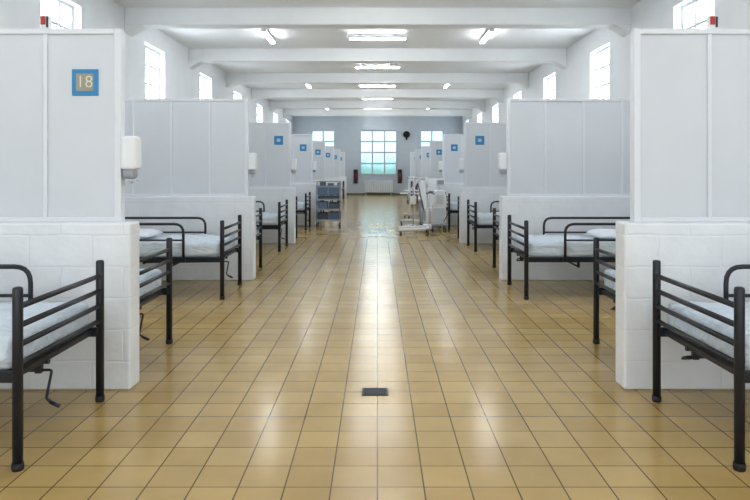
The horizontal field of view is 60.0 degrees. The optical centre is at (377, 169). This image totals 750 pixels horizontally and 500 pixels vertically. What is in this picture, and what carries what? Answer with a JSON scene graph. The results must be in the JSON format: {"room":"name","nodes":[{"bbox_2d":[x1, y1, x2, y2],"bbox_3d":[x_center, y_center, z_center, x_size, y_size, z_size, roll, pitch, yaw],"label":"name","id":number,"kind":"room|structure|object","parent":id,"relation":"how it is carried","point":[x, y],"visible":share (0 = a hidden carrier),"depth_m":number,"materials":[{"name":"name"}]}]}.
{"room":"hospital room","nodes":[
{"label":"hospital room","id":0,"kind":"room"},
{"bbox_2d":[0,0,292,133],"bbox_3d":[-4.900,-0.825,16.200,0.300,4.450,40.400,0,0,0],"label":"wall","id":1,"kind":"structure","parent":0,"point":[176,80],"depth_m":13.25,"materials":[{"name":"white paint"}]},
{"bbox_2d":[41,0,72,28],"bbox_3d":[-4.843,-1.817,9.800,0.245,1.605,1.250,0,0,0],"label":"window","id":2,"kind":"structure","parent":1,"relation":"in","point":[61,13],"depth_m":9.99,"materials":[{"name":"white glass"}]},
{"bbox_2d":[145,46,158,98],"bbox_3d":[-4.843,-1.817,13.900,0.245,1.605,1.250,0,0,0],"label":"window","id":3,"kind":"structure","parent":1,"relation":"in","point":[151,56],"depth_m":14.11,"materials":[{"name":"white glass"}]},
{"bbox_2d":[200,75,206,98],"bbox_3d":[-4.843,-1.817,18.000,0.245,1.605,1.250,0,0,0],"label":"window","id":4,"kind":"structure","parent":1,"relation":"in","point":[203,81],"depth_m":18.41,"materials":[{"name":"white glass"}]},
{"bbox_2d":[257,106,258,121],"bbox_3d":[-4.843,-1.817,26.200,0.245,1.605,1.250,0,0,0],"label":"window","id":5,"kind":"structure","parent":1,"relation":"in","point":[257,106],"depth_m":26.78,"materials":[{"name":"white glass"}]},
{"bbox_2d":[124,8,630,36],"bbox_3d":[0.000,-2.810,12.380,9.500,0.480,0.360,0,0,0],"label":"beam","id":6,"kind":"structure","parent":1,"relation":"attached to","point":[137,20],"depth_m":12.20,"materials":[{"name":"paint"}]},
{"bbox_2d":[188,48,566,69],"bbox_3d":[0.000,-2.810,16.480,9.500,0.480,0.360,0,0,0],"label":"ceiling beam","id":7,"kind":"structure","parent":1,"relation":"attached to","point":[197,57],"depth_m":16.30,"materials":[{"name":"paint"}]},
{"bbox_2d":[226,73,528,88],"bbox_3d":[0.000,-2.810,20.580,9.500,0.480,0.360,0,0,0],"label":"ceiling beam","id":8,"kind":"structure","parent":1,"relation":"attached to","point":[232,79],"depth_m":20.40,"materials":[{"name":"paint"}]},
{"bbox_2d":[251,89,503,102],"bbox_3d":[0.000,-2.810,24.680,9.500,0.480,0.360,0,0,0],"label":"ceiling beam","id":9,"kind":"structure","parent":1,"relation":"attached to","point":[497,94],"depth_m":24.50,"materials":[{"name":"paint"}]},
{"bbox_2d":[270,101,484,111],"bbox_3d":[0.000,-2.810,28.780,9.500,0.480,0.360,0,0,0],"label":"ceiling beam","id":10,"kind":"structure","parent":1,"relation":"attached to","point":[274,105],"depth_m":28.60,"materials":[{"name":"paint"}]},
{"bbox_2d":[283,109,471,118],"bbox_3d":[0.000,-2.810,32.880,9.500,0.480,0.360,0,0,0],"label":"ceiling beam","id":11,"kind":"structure","parent":1,"relation":"attached to","point":[287,113],"depth_m":32.70,"materials":[{"name":"paint"}]},
{"bbox_2d":[0,195,749,499],"bbox_3d":[0.000,1.475,16.350,10.100,0.150,40.700,0,0,0],"label":"floor","id":12,"kind":"structure","parent":0,"point":[494,393],"depth_m":3.98,"materials":[{"name":"beige tile"}]},
{"bbox_2d":[0,260,104,471],"bbox_3d":[-2.680,0.925,3.485,2.096,0.950,0.956,0,0,0],"label":"hospital bed","id":13,"kind":"object","parent":12,"relation":"on","point":[33,331],"visible":1,"depth_m":3.36,"materials":[{"name":"black metal"}]},
{"bbox_2d":[0,29,138,389],"bbox_3d":[-3.158,0.245,4.215,3.176,2.310,0.170,0,0,0],"label":"wall","id":14,"kind":"structure","parent":12,"relation":"on","point":[62,182],"depth_m":4.20,"materials":[{"name":"white"}]},
{"bbox_2d":[40,16,51,28],"bbox_3d":[-2.150,-0.954,4.212,0.060,0.088,0.047,0,0,0],"label":"lamp","id":15,"kind":"object","parent":14,"relation":"on","point":[45,21],"visible":0.95,"depth_m":4.20,"materials":[{"name":"plastic"}]},
{"bbox_2d":[72,69,97,95],"bbox_3d":[-1.885,-0.565,4.189,0.170,0.170,0.013,0,0,0],"label":"room sign","id":16,"kind":"object","parent":14,"relation":"attached to","point":[84,81],"visible":1,"depth_m":4.19,"materials":[{"name":"blue plastic"}]},
{"bbox_2d":[121,136,140,183],"bbox_3d":[-1.597,-0.065,4.215,0.105,0.310,0.120,0,0,0],"label":"dispenser","id":17,"kind":"object","parent":14,"relation":"attached to","point":[130,145],"visible":1,"depth_m":4.16,"materials":[{"name":"white plastic"}]},
{"bbox_2d":[139,237,172,343],"bbox_3d":[-2.680,0.925,4.795,2.096,0.950,0.956,0,0,0],"label":"hospital bed","id":18,"kind":"object","parent":12,"relation":"on","point":[150,278],"visible":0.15,"depth_m":5.05,"materials":[{"name":"black metal"}]},
{"bbox_2d":[125,215,241,299],"bbox_3d":[-2.680,0.925,7.480,2.096,0.950,0.956,0,0,0],"label":"hospital bed","id":19,"kind":"object","parent":12,"relation":"on","point":[202,248],"visible":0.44,"depth_m":7.06,"materials":[{"name":"black metal"}]},
{"bbox_2d":[139,229,162,238],"bbox_3d":[-2.730,0.730,7.480,0.364,0.098,0.600,0,0,0],"label":"pillow","id":20,"kind":"object","parent":19,"relation":"on","point":[143,233],"visible":0.5,"depth_m":7.37,"materials":[{"name":"white fabric"}]},
{"bbox_2d":[125,99,255,279],"bbox_3d":[-3.158,0.245,8.315,3.176,2.310,0.170,0,0,0],"label":"wall","id":21,"kind":"structure","parent":12,"relation":"on","point":[194,152],"depth_m":8.29,"materials":[{"name":"white"}]},
{"bbox_2d":[248,153,256,176],"bbox_3d":[-1.597,-0.065,8.315,0.105,0.310,0.120,0,0,0],"label":"dispenser","id":22,"kind":"object","parent":21,"relation":"attached to","point":[252,157],"visible":1,"depth_m":8.26,"materials":[{"name":"white plastic"}]},
{"bbox_2d":[256,208,262,267],"bbox_3d":[-2.680,0.925,8.895,2.096,0.950,0.956,0,0,0],"label":"hospital bed","id":23,"kind":"object","parent":12,"relation":"on","point":[259,235],"visible":0.02,"depth_m":9.32,"materials":[{"name":"black metal"}]},
{"bbox_2d":[256,199,287,251],"bbox_3d":[-2.680,0.925,11.580,2.096,0.950,0.956,0,0,0],"label":"hospital bed","id":24,"kind":"object","parent":12,"relation":"on","point":[269,220],"visible":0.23,"depth_m":11.17,"materials":[{"name":"black metal"}]},
{"bbox_2d":[249,122,295,243],"bbox_3d":[-3.158,0.245,12.415,3.176,2.310,0.170,0,0,0],"label":"wall","id":25,"kind":"structure","parent":12,"relation":"on","point":[270,184],"depth_m":12.39,"materials":[{"name":"white"}]},
{"bbox_2d":[274,136,282,144],"bbox_3d":[-1.885,-0.565,12.390,0.170,0.170,0.011,0,0,0],"label":"room sign","id":26,"kind":"object","parent":25,"relation":"attached to","point":[278,140],"visible":1,"depth_m":12.39,"materials":[{"name":"blue"}]},
{"bbox_2d":[291,158,296,174],"bbox_3d":[-1.597,-0.065,12.415,0.105,0.310,0.120,0,0,0],"label":"dispenser","id":27,"kind":"object","parent":25,"relation":"attached to","point":[293,160],"visible":1,"depth_m":12.36,"materials":[{"name":"white plastic"}]},
{"bbox_2d":[296,196,297,237],"bbox_3d":[-2.680,0.925,12.995,2.096,0.950,0.956,0,0,0],"label":"hospital bed","id":28,"kind":"object","parent":12,"relation":"on","point":[296,196],"visible":0.02,"depth_m":13.42,"materials":[{"name":"black metal"}]},
{"bbox_2d":[291,134,315,224],"bbox_3d":[-3.158,0.245,16.515,3.176,2.310,0.170,0,0,0],"label":"wall","id":29,"kind":"structure","parent":12,"relation":"on","point":[302,180],"depth_m":16.49,"materials":[{"name":"white"}]},
{"bbox_2d":[300,144,306,150],"bbox_3d":[-1.885,-0.565,16.490,0.170,0.170,0.011,0,0,0],"label":"room sign","id":30,"kind":"object","parent":29,"relation":"attached to","point":[303,147],"visible":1,"depth_m":16.49,"materials":[{"name":"blue plastic"}]},
{"bbox_2d":[312,161,316,173],"bbox_3d":[-1.597,-0.065,16.515,0.105,0.310,0.120,0,0,0],"label":"dispenser","id":31,"kind":"object","parent":29,"relation":"attached to","point":[314,163],"visible":1,"depth_m":16.46,"materials":[{"name":"white plastic"}]},
{"bbox_2d":[297,192,310,229],"bbox_3d":[-2.680,0.925,15.680,2.096,0.950,0.956,0,0,0],"label":"hospital bed","id":32,"kind":"object","parent":12,"relation":"on","point":[302,207],"visible":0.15,"depth_m":15.27,"materials":[{"name":"black metal"}]},
{"bbox_2d":[313,141,327,211],"bbox_3d":[-3.158,0.245,20.615,3.176,2.310,0.170,0,0,0],"label":"wall","id":33,"kind":"structure","parent":12,"relation":"on","point":[320,175],"depth_m":20.60,"materials":[{"name":"white paint"}]},
{"bbox_2d":[315,149,320,154],"bbox_3d":[-1.885,-0.565,20.590,0.170,0.170,0.011,0,0,0],"label":"room sign","id":34,"kind":"object","parent":33,"relation":"attached to","point":[317,151],"visible":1,"depth_m":20.59,"materials":[{"name":"blue"}]},
{"bbox_2d":[316,181,343,227],"bbox_3d":[-1.160,0.835,16.000,0.681,1.130,0.490,0,0,0],"label":"trolley","id":35,"kind":"object","parent":12,"relation":"on","point":[336,189],"visible":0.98,"depth_m":15.80,"materials":[{"name":"grey metal"}]},
{"bbox_2d":[317,212,328,218],"bbox_3d":[-1.340,1.135,15.983,0.262,0.180,0.373,0,0,0],"label":"storage bin","id":36,"kind":"object","parent":35,"relation":"on","point":[320,215],"visible":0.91,"depth_m":15.81,"materials":[{"name":"blue plastic"}]},
{"bbox_2d":[318,201,328,208],"bbox_3d":[-1.340,0.870,15.983,0.252,0.190,0.373,0,0,0],"label":"storage bin","id":37,"kind":"object","parent":35,"relation":"on","point":[321,204],"visible":1,"depth_m":15.81,"materials":[{"name":"blue"}]},
{"bbox_2d":[317,196,338,198],"bbox_3d":[-1.200,0.682,15.983,0.532,0.085,0.373,0,0,0],"label":"storage bin","id":38,"kind":"object","parent":35,"relation":"on","point":[319,197],"visible":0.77,"depth_m":15.81,"materials":[{"name":"blue plastic"}]},
{"bbox_2d":[316,185,339,186],"bbox_3d":[-1.200,0.400,16.000,0.600,0.040,0.440,0,0,0],"label":"shelf","id":39,"kind":"object","parent":35,"relation":"attached to","point":[316,185],"depth_m":15.78,"materials":[{"name":"grey metal"}]},
{"bbox_2d":[316,219,339,220],"bbox_3d":[-1.200,1.220,16.000,0.600,0.040,0.440,0,0,0],"label":"shelf","id":40,"kind":"object","parent":35,"relation":"attached to","point":[316,219],"depth_m":15.78,"materials":[{"name":"grey metal"}]},
{"bbox_2d":[329,211,338,218],"bbox_3d":[-1.060,1.125,15.983,0.252,0.200,0.373,0,0,0],"label":"storage bin","id":41,"kind":"object","parent":35,"relation":"on","point":[332,214],"visible":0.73,"depth_m":15.81,"materials":[{"name":"blue plastic"}]},
{"bbox_2d":[329,202,338,208],"bbox_3d":[-1.060,0.880,15.983,0.262,0.170,0.373,0,0,0],"label":"storage bin","id":42,"kind":"object","parent":35,"relation":"on","point":[332,205],"visible":0.81,"depth_m":15.81,"materials":[{"name":"blue plastic"}]},
{"bbox_2d":[326,146,335,206],"bbox_3d":[-3.158,0.245,24.715,3.176,2.310,0.170,0,0,0],"label":"wall","id":43,"kind":"structure","parent":12,"relation":"on","point":[329,149],"depth_m":24.69,"materials":[{"name":"white paint"}]},
{"bbox_2d":[334,149,341,201],"bbox_3d":[-3.158,0.245,28.815,3.176,2.310,0.170,0,0,0],"label":"wall","id":44,"kind":"structure","parent":12,"relation":"on","point":[336,151],"depth_m":28.80,"materials":[{"name":"white"}]},
{"bbox_2d":[342,181,343,198],"bbox_3d":[-2.680,0.925,32.080,2.096,0.950,0.956,0,0,0],"label":"hospital bed","id":45,"kind":"object","parent":12,"relation":"on","point":[342,181],"visible":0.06,"depth_m":31.63,"materials":[{"name":"black metal"}]},
{"bbox_2d":[340,152,346,197],"bbox_3d":[-3.158,0.245,32.915,3.176,2.310,0.170,0,0,0],"label":"wall","id":46,"kind":"structure","parent":12,"relation":"on","point":[342,154],"depth_m":32.90,"materials":[{"name":"white"}]},
{"bbox_2d":[362,388,387,395],"bbox_3d":[-0.015,1.397,4.100,0.166,0.007,0.140,0,0,0],"label":"floor drain","id":47,"kind":"object","parent":12,"relation":"on","point":[365,391],"visible":1,"depth_m":4.08,"materials":[{"name":"grey metal"}]},
{"bbox_2d":[364,180,392,194],"bbox_3d":[0.050,0.990,36.290,1.600,0.820,0.120,0,0,0],"label":"radiator","id":48,"kind":"object","parent":12,"relation":"on","point":[389,184],"visible":0.98,"depth_m":36.24,"materials":[{"name":"white metal"}]},
{"bbox_2d":[400,193,419,224],"bbox_3d":[0.920,0.995,16.750,0.680,0.810,0.420,0,0,0],"label":"table","id":49,"kind":"object","parent":12,"relation":"on","point":[402,220],"visible":0.45,"depth_m":16.55,"materials":[{"name":"white metal"}]},
{"bbox_2d":[408,152,414,197],"bbox_3d":[3.158,0.245,32.915,3.176,2.310,0.170,0,0,0],"label":"wall","id":50,"kind":"structure","parent":12,"relation":"on","point":[412,154],"depth_m":32.90,"materials":[{"name":"white"}]},
{"bbox_2d":[404,190,418,217],"bbox_3d":[1.150,0.995,19.200,0.680,0.810,0.420,0,0,-17],"label":"table","id":51,"kind":"object","parent":12,"relation":"on","point":[409,214],"visible":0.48,"depth_m":19.02,"materials":[{"name":"white metal"}]},
{"bbox_2d":[404,177,422,225],"bbox_3d":[0.854,0.783,15.150,0.496,1.234,0.535,0,0,0],"label":"stand","id":52,"kind":"object","parent":12,"relation":"on","point":[412,198],"visible":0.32,"depth_m":15.12,"materials":[{"name":"white metal"}]},
{"bbox_2d":[398,177,433,235],"bbox_3d":[0.836,0.779,14.150,0.757,1.242,0.690,0,0,0],"label":"patient hoist","id":53,"kind":"object","parent":12,"relation":"on","point":[424,212],"visible":1,"depth_m":14.11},
{"bbox_2d":[414,149,420,201],"bbox_3d":[3.158,0.245,28.815,3.176,2.310,0.170,0,0,0],"label":"wall","id":54,"kind":"structure","parent":12,"relation":"on","point":[417,151],"depth_m":28.80,"materials":[{"name":"white"}]},
{"bbox_2d":[419,146,428,197],"bbox_3d":[3.158,0.245,24.715,3.176,2.310,0.170,0,0,0],"label":"wall","id":55,"kind":"structure","parent":12,"relation":"on","point":[424,149],"depth_m":24.69,"materials":[{"name":"white"}]},
{"bbox_2d":[418,179,440,227],"bbox_3d":[1.280,0.806,15.840,0.560,1.187,0.814,0,0,0],"label":"lift","id":56,"kind":"object","parent":12,"relation":"on","point":[432,186],"visible":0.42,"depth_m":16.11,"materials":[{"name":"white metal"}]},
{"bbox_2d":[429,141,441,189],"bbox_3d":[3.158,0.245,20.615,3.176,2.310,0.170,0,0,0],"label":"wall","id":57,"kind":"structure","parent":12,"relation":"on","point":[434,159],"depth_m":20.60,"materials":[{"name":"white"}]},
{"bbox_2d":[436,149,441,154],"bbox_3d":[1.950,-0.565,20.590,0.170,0.170,0.011,0,0,0],"label":"room sign","id":58,"kind":"object","parent":57,"relation":"attached to","point":[438,151],"visible":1,"depth_m":20.59,"materials":[{"name":"blue plastic"}]},
{"bbox_2d":[429,179,448,231],"bbox_3d":[1.387,0.800,14.950,0.477,1.200,0.540,0,0,0],"label":"equipment cart","id":59,"kind":"object","parent":12,"relation":"on","point":[438,204],"visible":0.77,"depth_m":14.75,"materials":[{"name":"white plastic"}]},
{"bbox_2d":[437,195,443,203],"bbox_3d":[1.420,0.660,14.746,0.160,0.200,0.016,0,0,0],"label":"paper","id":60,"kind":"object","parent":59,"relation":"attached to","point":[440,198],"depth_m":14.74,"materials":[{"name":"white paper"}]},
{"bbox_2d":[445,192,457,229],"bbox_3d":[2.690,0.925,15.680,2.076,0.950,0.956,0,0,0],"label":"hospital bed","id":61,"kind":"object","parent":12,"relation":"on","point":[453,206],"visible":0.13,"depth_m":15.24,"materials":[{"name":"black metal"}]},
{"bbox_2d":[441,134,463,224],"bbox_3d":[3.158,0.245,16.515,3.176,2.310,0.170,0,0,0],"label":"wall","id":62,"kind":"structure","parent":12,"relation":"on","point":[454,180],"depth_m":16.49,"materials":[{"name":"white paint"}]},
{"bbox_2d":[438,161,442,173],"bbox_3d":[1.597,-0.065,16.515,0.105,0.310,0.120,0,0,0],"label":"dispenser","id":63,"kind":"object","parent":62,"relation":"attached to","point":[440,163],"visible":1,"depth_m":16.46,"materials":[{"name":"white plastic"}]},
{"bbox_2d":[451,144,457,150],"bbox_3d":[1.950,-0.565,16.490,0.170,0.170,0.011,0,0,0],"label":"room sign","id":64,"kind":"object","parent":62,"relation":"attached to","point":[454,147],"visible":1,"depth_m":16.49,"materials":[{"name":"blue"}]},
{"bbox_2d":[457,196,458,237],"bbox_3d":[2.690,0.925,12.995,2.076,0.950,0.956,0,0,0],"label":"hospital bed","id":65,"kind":"object","parent":12,"relation":"on","point":[458,196],"visible":0.02,"depth_m":13.42,"materials":[{"name":"black metal"}]},
{"bbox_2d":[459,122,505,243],"bbox_3d":[3.158,0.245,12.415,3.176,2.310,0.170,0,0,0],"label":"wall","id":66,"kind":"structure","parent":12,"relation":"on","point":[484,184],"depth_m":12.39,"materials":[{"name":"white"}]},
{"bbox_2d":[458,158,463,174],"bbox_3d":[1.597,-0.065,12.415,0.105,0.310,0.120,0,0,0],"label":"dispenser","id":67,"kind":"object","parent":66,"relation":"attached to","point":[461,160],"visible":1,"depth_m":12.36,"materials":[{"name":"white plastic"}]},
{"bbox_2d":[475,136,483,144],"bbox_3d":[1.950,-0.565,12.390,0.170,0.170,0.011,0,0,0],"label":"room sign","id":68,"kind":"object","parent":66,"relation":"attached to","point":[479,140],"visible":1,"depth_m":12.39,"materials":[{"name":"blue plastic"}]},
{"bbox_2d":[467,199,498,251],"bbox_3d":[2.690,0.925,11.580,2.076,0.950,0.956,0,0,0],"label":"hospital bed","id":69,"kind":"object","parent":12,"relation":"on","point":[478,220],"visible":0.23,"depth_m":11.16,"materials":[{"name":"black metal"}]},
{"bbox_2d":[492,208,498,267],"bbox_3d":[2.690,0.925,8.895,2.076,0.950,0.956,0,0,0],"label":"hospital bed","id":70,"kind":"object","parent":12,"relation":"on","point":[495,235],"visible":0.02,"depth_m":9.32,"materials":[{"name":"black metal"}]},
{"bbox_2d":[499,99,629,279],"bbox_3d":[3.158,0.245,8.315,3.176,2.310,0.170,0,0,0],"label":"wall","id":71,"kind":"structure","parent":12,"relation":"on","point":[566,157],"depth_m":8.29,"materials":[{"name":"white paint"}]},
{"bbox_2d":[498,153,506,176],"bbox_3d":[1.597,-0.065,8.315,0.105,0.310,0.120,0,0,0],"label":"dispenser","id":72,"kind":"object","parent":71,"relation":"attached to","point":[502,157],"visible":1,"depth_m":8.26,"materials":[{"name":"white plastic"}]},
{"bbox_2d":[507,215,629,299],"bbox_3d":[2.620,0.925,7.480,2.076,0.950,0.956,0,0,0],"label":"hospital bed","id":73,"kind":"object","parent":12,"relation":"on","point":[569,248],"visible":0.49,"depth_m":7.06,"materials":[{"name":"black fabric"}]},
{"bbox_2d":[586,229,615,238],"bbox_3d":[2.660,0.730,7.480,0.364,0.098,0.600,0,0,0],"label":"pillow","id":74,"kind":"object","parent":73,"relation":"on","point":[601,233],"visible":0.75,"depth_m":7.32,"materials":[{"name":"white fabric"}]},
{"bbox_2d":[593,237,615,343],"bbox_3d":[2.775,0.925,4.795,2.076,0.950,0.956,0,0,0],"label":"hospital bed","id":75,"kind":"object","parent":12,"relation":"on","point":[608,289],"visible":0.07,"depth_m":5.20,"materials":[{"name":"black metal"}]},
{"bbox_2d":[616,29,749,389],"bbox_3d":[3.158,0.245,4.215,3.176,2.310,0.170,0,0,0],"label":"wall","id":76,"kind":"structure","parent":12,"relation":"on","point":[690,88],"depth_m":4.20,"materials":[{"name":"white"}]},
{"bbox_2d":[706,16,717,28],"bbox_3d":[2.170,-0.954,4.212,0.060,0.088,0.047,0,0,0],"label":"lamp","id":77,"kind":"object","parent":76,"relation":"on","point":[711,21],"visible":0.93,"depth_m":4.20,"materials":[{"name":"plastic"}]},
{"bbox_2d":[652,260,749,471],"bbox_3d":[2.700,0.925,3.485,2.076,0.950,0.956,0,0,0],"label":"hospital bed","id":78,"kind":"object","parent":12,"relation":"on","point":[718,333],"visible":1,"depth_m":3.40,"materials":[{"name":"black metal"}]},
{"bbox_2d":[114,0,640,100],"bbox_3d":[0.000,-3.150,16.350,10.100,0.200,40.700,0,0,0],"label":"ceiling","id":79,"kind":"structure","parent":0,"point":[190,38],"depth_m":15.19,"materials":[{"name":"paint"}]},
{"bbox_2d":[261,29,274,43],"bbox_3d":[-2.420,-2.986,14.400,0.110,0.131,1.300,0,0,0],"label":"fluorescent light","id":80,"kind":"object","parent":79,"relation":"attached to","point":[265,32],"visible":0.89,"depth_m":14.32,"materials":[{"name":"white plastic"}]},
{"bbox_2d":[348,34,406,39],"bbox_3d":[0.000,-2.986,14.600,1.300,0.131,0.110,0,0,0],"label":"fluorescent light","id":81,"kind":"object","parent":79,"relation":"attached to","point":[359,36],"visible":1,"depth_m":14.55,"materials":[{"name":"white plastic"}]},
{"bbox_2d":[355,64,399,68],"bbox_3d":[0.000,-2.986,18.700,1.300,0.131,0.110,0,0,0],"label":"fluorescent light","id":82,"kind":"object","parent":79,"relation":"attached to","point":[363,66],"visible":1,"depth_m":18.65,"materials":[{"name":"white plastic"}]},
{"bbox_2d":[359,84,395,86],"bbox_3d":[0.000,-2.986,22.800,1.300,0.131,0.110,0,0,0],"label":"fluorescent light","id":83,"kind":"object","parent":79,"relation":"attached to","point":[360,85],"visible":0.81,"depth_m":22.77,"materials":[{"name":"white plastic"}]},
{"bbox_2d":[480,29,493,43],"bbox_3d":[2.420,-2.986,14.400,0.110,0.131,1.300,0,0,0],"label":"fluorescent light","id":84,"kind":"object","parent":79,"relation":"attached to","point":[489,32],"visible":0.87,"depth_m":14.32,"materials":[{"name":"white plastic"}]},
{"bbox_2d":[293,116,461,192],"bbox_3d":[0.000,-0.825,36.550,10.100,4.450,0.300,0,0,0],"label":"wall","id":85,"kind":"structure","parent":0,"point":[347,129],"depth_m":36.40,"materials":[{"name":"grey paint"}]},
{"bbox_2d":[312,131,334,148],"bbox_3d":[-3.050,-0.968,36.492,1.300,2.505,0.245,0,0,0],"label":"window","id":86,"kind":"structure","parent":85,"relation":"in","point":[328,136],"depth_m":36.60,"materials":[{"name":"clear glass"}]},
{"bbox_2d":[354,169,357,182],"bbox_3d":[-1.214,0.360,36.295,0.251,0.780,0.210,0,0,0],"label":"fire extinguisher","id":87,"kind":"object","parent":85,"relation":"attached to","point":[355,170],"visible":1,"depth_m":36.28,"materials":[{"name":"red metal"}]},
{"bbox_2d":[347,193,406,194],"bbox_3d":[0.000,1.350,36.392,9.500,0.100,0.015,0,0,0],"label":"baseboard","id":88,"kind":"structure","parent":85,"relation":"attached to","point":[347,193],"depth_m":36.39,"materials":[{"name":"brown"}]},
{"bbox_2d":[360,131,396,174],"bbox_3d":[0.055,-0.968,36.492,2.050,2.505,0.245,0,0,0],"label":"window","id":89,"kind":"structure","parent":85,"relation":"in","point":[378,149],"depth_m":36.60,"materials":[{"name":"white glass"}]},
{"bbox_2d":[398,169,401,182],"bbox_3d":[1.256,0.360,36.295,0.251,0.780,0.210,0,0,0],"label":"fire extinguisher","id":90,"kind":"object","parent":85,"relation":"attached to","point":[399,170],"visible":1,"depth_m":36.36,"materials":[{"name":"red metal"}]},
{"bbox_2d":[403,131,409,139],"bbox_3d":[1.620,-1.927,36.269,0.384,0.490,0.263,0,0,0],"label":"wall fan","id":91,"kind":"object","parent":85,"relation":"attached to","point":[406,134],"visible":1,"depth_m":36.21,"materials":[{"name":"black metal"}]},
{"bbox_2d":[420,131,442,148],"bbox_3d":[3.050,-0.968,36.492,1.300,2.505,0.245,0,0,0],"label":"window","id":92,"kind":"structure","parent":85,"relation":"in","point":[425,136],"depth_m":36.60,"materials":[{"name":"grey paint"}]},
{"bbox_2d":[462,0,749,133],"bbox_3d":[4.900,-0.825,16.200,0.300,4.450,40.400,0,0,0],"label":"wall","id":93,"kind":"structure","parent":0,"point":[578,80],"depth_m":13.48,"materials":[{"name":"white paint"}]},
{"bbox_2d":[496,106,497,121],"bbox_3d":[4.843,-1.817,26.200,0.245,1.605,1.250,0,0,0],"label":"window","id":94,"kind":"structure","parent":93,"relation":"in","point":[496,106],"depth_m":26.78,"materials":[{"name":"white paint"}]},
{"bbox_2d":[548,75,554,98],"bbox_3d":[4.843,-1.817,18.000,0.245,1.605,1.250,0,0,0],"label":"window","id":95,"kind":"structure","parent":93,"relation":"in","point":[551,81],"depth_m":18.41,"materials":[{"name":"white glass"}]},
{"bbox_2d":[596,46,609,98],"bbox_3d":[4.843,-1.817,13.900,0.245,1.605,1.250,0,0,0],"label":"window","id":96,"kind":"structure","parent":93,"relation":"in","point":[602,56],"depth_m":14.11,"materials":[{"name":"white glass"}]},
{"bbox_2d":[682,0,713,28],"bbox_3d":[4.843,-1.817,9.800,0.245,1.605,1.250,0,0,0],"label":"window","id":97,"kind":"structure","parent":93,"relation":"in","point":[694,13],"depth_m":9.98,"materials":[{"name":"white glass"}]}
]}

